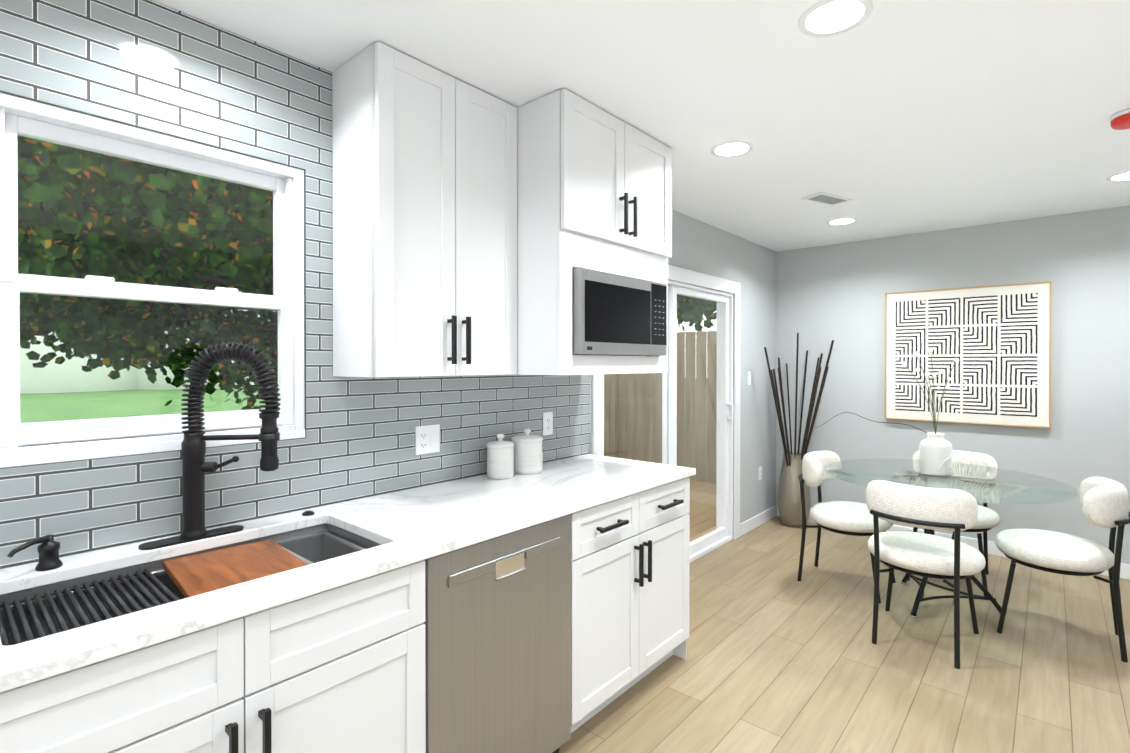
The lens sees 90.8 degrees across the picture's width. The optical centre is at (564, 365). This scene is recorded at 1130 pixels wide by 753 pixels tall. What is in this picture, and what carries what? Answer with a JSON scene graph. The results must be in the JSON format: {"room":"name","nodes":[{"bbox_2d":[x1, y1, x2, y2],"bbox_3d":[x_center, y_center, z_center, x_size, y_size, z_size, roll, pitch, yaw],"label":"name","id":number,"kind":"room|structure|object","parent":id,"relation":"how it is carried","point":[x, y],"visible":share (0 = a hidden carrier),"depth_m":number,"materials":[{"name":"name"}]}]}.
{"room":"kitchen","nodes":[
{"label":"kitchen","id":0,"kind":"room"},
{"bbox_2d":[0,0,775,568],"bbox_3d":[-0.559,0.181,2.388,0.150,2.440,7.463,0,0,41],"label":"wall","id":1,"kind":"structure","parent":0,"point":[152,64],"depth_m":1.84,"materials":[{"name":"tile"}]},
{"bbox_2d":[0,90,305,468],"bbox_3d":[-1.180,-0.210,1.647,0.108,0.917,0.773,0,0,41],"label":"window","id":2,"kind":"structure","parent":1,"relation":"in","point":[35,443],"depth_m":1.57,"materials":[{"name":"white plastic"}]},
{"bbox_2d":[332,41,516,377],"bbox_3d":[-0.491,-0.499,2.085,0.339,1.070,0.614,0,0,41],"label":"upper cabinet","id":3,"kind":"object","parent":1,"relation":"attached to","point":[424,219],"visible":1,"depth_m":1.92,"materials":[{"name":"white wood"}]},
{"bbox_2d":[415,424,439,454],"bbox_3d":[-0.558,0.300,2.268,0.009,0.115,0.116,0,0,41],"label":"outlet","id":4,"kind":"object","parent":1,"relation":"attached to","point":[427,439],"visible":1,"depth_m":2.27,"materials":[{"name":"white plastic"}]},
{"bbox_2d":[543,412,552,435],"bbox_3d":[-0.086,0.291,2.809,0.007,0.115,0.070,0,0,41],"label":"outlet","id":5,"kind":"object","parent":1,"relation":"attached to","point":[547,423],"visible":1,"depth_m":2.80,"materials":[{"name":"white plastic"}]},
{"bbox_2d":[514,88,671,374],"bbox_3d":[0.062,-0.501,2.531,0.585,1.070,0.778,0,0,41],"label":"upper cabinet","id":6,"kind":"object","parent":1,"relation":"attached to","point":[594,186],"visible":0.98,"depth_m":2.20,"materials":[{"name":"white wood"}]},
{"bbox_2d":[572,267,666,355],"bbox_3d":[0.096,-0.212,2.502,0.464,0.336,0.620,0,0,41],"label":"microwave","id":7,"kind":"object","parent":6,"relation":"in","point":[614,314],"visible":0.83,"depth_m":2.29,"materials":[{"name":"silver metal"}]},
{"bbox_2d":[592,265,740,562],"bbox_3d":[0.734,0.365,3.846,0.151,2.066,1.924,0,0,41],"label":"door frame","id":8,"kind":"structure","parent":1,"relation":"in","point":[726,530],"depth_m":4.24,"materials":[{"name":"white wood"}]},
{"bbox_2d":[747,371,750,384],"bbox_3d":[1.547,0.104,4.675,0.009,0.115,0.070,0,0,41],"label":"light switch","id":9,"kind":"object","parent":1,"relation":"attached to","point":[748,377],"visible":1,"depth_m":4.67,"materials":[{"name":"white plastic"}]},
{"bbox_2d":[740,505,777,535],"bbox_3d":[1.683,1.339,4.835,0.014,0.100,0.790,0,0,41],"label":"baseboard","id":10,"kind":"structure","parent":1,"relation":"attached to","point":[750,524],"depth_m":4.81,"materials":[{"name":"white wood"}]},
{"bbox_2d":[758,466,761,479],"bbox_3d":[1.704,0.939,4.861,0.007,0.115,0.070,0,0,41],"label":"electrical outlet","id":11,"kind":"object","parent":1,"relation":"attached to","point":[759,473],"visible":1,"depth_m":4.85,"materials":[{"name":"white plastic"}]},
{"bbox_2d":[154,0,1129,251],"bbox_3d":[0.928,-1.057,1.082,4.100,0.050,7.763,0,0,41],"label":"ceiling","id":12,"kind":"structure","parent":0,"point":[891,118],"depth_m":2.06,"materials":[{"name":"white paint"}]},
{"bbox_2d":[710,140,753,157],"bbox_3d":[0.799,-1.036,2.667,0.200,0.006,0.200,0,0,41],"label":"recessed light","id":13,"kind":"object","parent":12,"relation":"in","point":[735,148],"visible":1,"depth_m":2.66,"materials":[{"name":"white plastic"}]},
{"bbox_2d":[801,193,852,205],"bbox_3d":[1.640,-1.040,3.485,0.300,0.006,0.150,0,0,-29],"label":"ceiling vent","id":14,"kind":"object","parent":12,"relation":"in","point":[826,199],"visible":1,"depth_m":3.48,"materials":[{"name":"white metal"}]},
{"bbox_2d":[798,0,872,36],"bbox_3d":[0.796,-1.031,1.646,0.200,0.006,0.200,0,0,41],"label":"recessed light","id":15,"kind":"object","parent":12,"relation":"in","point":[835,18],"visible":1,"depth_m":1.65,"materials":[{"name":"white plastic"}]},
{"bbox_2d":[827,218,856,224],"bbox_3d":[2.004,-1.044,4.030,0.200,0.006,0.200,0,0,41],"label":"recessed light","id":16,"kind":"object","parent":12,"relation":"in","point":[842,221],"visible":0.94,"depth_m":4.02,"materials":[{"name":"white plastic"}]},
{"bbox_2d":[1106,171,1129,181],"bbox_3d":[3.091,-1.038,3.041,0.200,0.006,0.200,0,0,41],"label":"recessed light","id":17,"kind":"object","parent":12,"relation":"in","point":[1118,177],"visible":0.94,"depth_m":3.07,"materials":[{"name":"white plastic"}]},
{"bbox_2d":[1110,108,1129,129],"bbox_3d":[2.334,-1.013,2.281,0.148,0.048,0.148,0,0,41],"label":"smoke detector","id":18,"kind":"object","parent":12,"relation":"attached to","point":[1120,120],"visible":1,"depth_m":2.28,"materials":[{"name":"red plastic"}]},
{"bbox_2d":[559,516,1129,752],"bbox_3d":[0.928,1.433,1.095,4.100,0.050,7.763,0,0,41],"label":"floor","id":19,"kind":"structure","parent":0,"point":[780,658],"depth_m":2.59,"materials":[{"name":"brown wood"}]},
{"bbox_2d":[0,560,425,752],"bbox_3d":[-0.929,0.966,1.373,0.626,0.880,0.956,0,0,41],"label":"base cabinet","id":20,"kind":"object","parent":19,"relation":"on","point":[340,669],"depth_m":1.21,"materials":[{"name":"white wood"}]},
{"bbox_2d":[0,454,695,692],"bbox_3d":[-0.718,0.506,1.599,0.648,0.031,3.325,0,0,41],"label":"countertop","id":21,"kind":"structure","parent":20,"relation":"on","point":[408,526],"depth_m":1.56,"materials":[{"name":"stone"}]},
{"bbox_2d":[7,534,62,570],"bbox_3d":[-1.261,0.451,1.326,0.082,0.080,0.101,0,0,41],"label":"soap dispenser","id":22,"kind":"object","parent":21,"relation":"on","point":[48,548],"visible":1,"depth_m":1.34,"materials":[{"name":"black metal"}]},
{"bbox_2d":[0,524,380,645],"bbox_3d":[-0.886,0.639,1.410,0.468,0.230,0.812,0,0,41],"label":"sink","id":23,"kind":"object","parent":21,"relation":"in","point":[38,612],"visible":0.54,"depth_m":1.41,"materials":[{"name":"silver metal"}]},
{"bbox_2d":[138,342,280,549],"bbox_3d":[-0.992,0.211,1.566,0.189,0.559,0.312,0,0,41],"label":"faucet","id":24,"kind":"object","parent":21,"relation":"on","point":[196,467],"visible":1,"depth_m":1.58,"materials":[{"name":"black metal"}]},
{"bbox_2d":[302,510,314,515],"bbox_3d":[-0.846,0.484,1.834,0.038,0.010,0.038,0,0,41],"label":"switch","id":25,"kind":"object","parent":21,"relation":"on","point":[308,513],"visible":0.98,"depth_m":1.82,"materials":[{"name":"black metal"}]},
{"bbox_2d":[486,434,513,478],"bbox_3d":[-0.283,0.392,2.440,0.122,0.186,0.122,0,0,41],"label":"canister","id":26,"kind":"object","parent":21,"relation":"on","point":[500,458],"visible":0.98,"depth_m":2.39,"materials":[{"name":"white ceramic"}]},
{"bbox_2d":[511,429,542,473],"bbox_3d":[-0.174,0.387,2.557,0.146,0.196,0.146,0,0,41],"label":"canister","id":27,"kind":"object","parent":21,"relation":"on","point":[528,455],"visible":0.92,"depth_m":2.50,"materials":[{"name":"white ceramic"}]},
{"bbox_2d":[423,514,570,752],"bbox_3d":[-0.400,0.965,1.952,0.610,0.877,0.602,0,0,41],"label":"dishwasher","id":28,"kind":"object","parent":19,"relation":"on","point":[497,622],"visible":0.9,"depth_m":1.73,"materials":[{"name":"silver metal"}]},
{"bbox_2d":[571,509,587,732],"bbox_3d":[-0.413,0.963,1.964,0.626,0.880,0.735,0,0,41],"label":"base cabinet","id":29,"kind":"object","parent":19,"relation":"on","point":[579,520],"depth_m":2.02,"materials":[{"name":"white wood"}]},
{"bbox_2d":[588,477,689,719],"bbox_3d":[0.074,0.960,2.520,0.626,0.880,0.866,0,0,41],"label":"base cabinet","id":30,"kind":"object","parent":19,"relation":"on","point":[639,543],"depth_m":2.29,"materials":[{"name":"white wood"}]},
{"bbox_2d":[764,333,833,526],"bbox_3d":[1.949,0.557,4.730,0.506,1.662,0.595,0,0,41],"label":"floor vase","id":31,"kind":"object","parent":19,"relation":"on","point":[789,503],"visible":0.92,"depth_m":4.77,"materials":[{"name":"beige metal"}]},
{"bbox_2d":[797,450,895,602],"bbox_3d":[1.803,0.990,3.592,0.548,0.815,0.514,0,0,41],"label":"chair","id":32,"kind":"object","parent":19,"relation":"on","point":[849,518],"depth_m":3.52,"materials":[{"name":"beige fabric"}]},
{"bbox_2d":[866,480,985,668],"bbox_3d":[1.838,0.994,2.864,0.514,0.815,0.548,0,0,41],"label":"chair","id":33,"kind":"object","parent":19,"relation":"on","point":[956,560],"visible":1,"depth_m":2.71,"materials":[{"name":"beige fabric"}]},
{"bbox_2d":[825,459,1078,617],"bbox_3d":[2.191,1.022,3.267,1.210,0.750,1.210,0,0,41],"label":"dining table","id":34,"kind":"object","parent":19,"relation":"on","point":[980,491],"visible":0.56,"depth_m":3.17,"materials":[{"name":"clear glass"}]},
{"bbox_2d":[816,348,958,475],"bbox_3d":[2.008,0.269,3.509,0.773,0.753,0.324,0,0,41],"label":"vase","id":35,"kind":"object","parent":34,"relation":"on","point":[935,454],"visible":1,"depth_m":3.29,"materials":[{"name":"white ceramic"}]},
{"bbox_2d":[908,450,999,596],"bbox_3d":[2.543,0.989,3.670,0.514,0.815,0.548,0,0,41],"label":"chair","id":36,"kind":"object","parent":19,"relation":"on","point":[988,519],"visible":0.23,"depth_m":3.61,"materials":[{"name":"beige fabric"}]},
{"bbox_2d":[995,477,1129,662],"bbox_3d":[2.594,0.993,2.914,0.548,0.815,0.514,0,0,41],"label":"chair","id":37,"kind":"object","parent":19,"relation":"on","point":[1104,502],"visible":1,"depth_m":2.75,"materials":[{"name":"beige fabric"}]},
{"bbox_2d":[776,206,1129,563],"bbox_3d":[3.376,0.173,4.004,3.950,2.440,0.150,0,0,41],"label":"wall","id":38,"kind":"structure","parent":0,"point":[826,295],"depth_m":4.12,"materials":[{"name":"grey paint"}]},
{"bbox_2d":[778,511,1129,579],"bbox_3d":[3.366,1.344,3.907,3.770,0.100,0.017,0,0,41],"label":"baseboard","id":39,"kind":"structure","parent":38,"relation":"attached to","point":[993,549],"depth_m":4.16,"materials":[{"name":"white wood"}]},
{"bbox_2d":[884,281,1051,428],"bbox_3d":[2.997,-0.078,4.206,1.024,1.024,0.038,0,0,41],"label":"artwork","id":40,"kind":"object","parent":38,"relation":"attached to","point":[996,340],"visible":0.98,"depth_m":4.15,"materials":[{"name":"white paper"}]},
{"label":"outside","id":41,"kind":"structure","parent":0,"visible":0},
{"bbox_2d":[17,135,715,541],"bbox_3d":[-34.990,-3.665,31.468,89.700,20.693,154.269,0,0,41],"label":"garden","id":42,"kind":"object","parent":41,"point":[197,319],"depth_m":6.75,"materials":[{"name":"green plant"}]}
]}

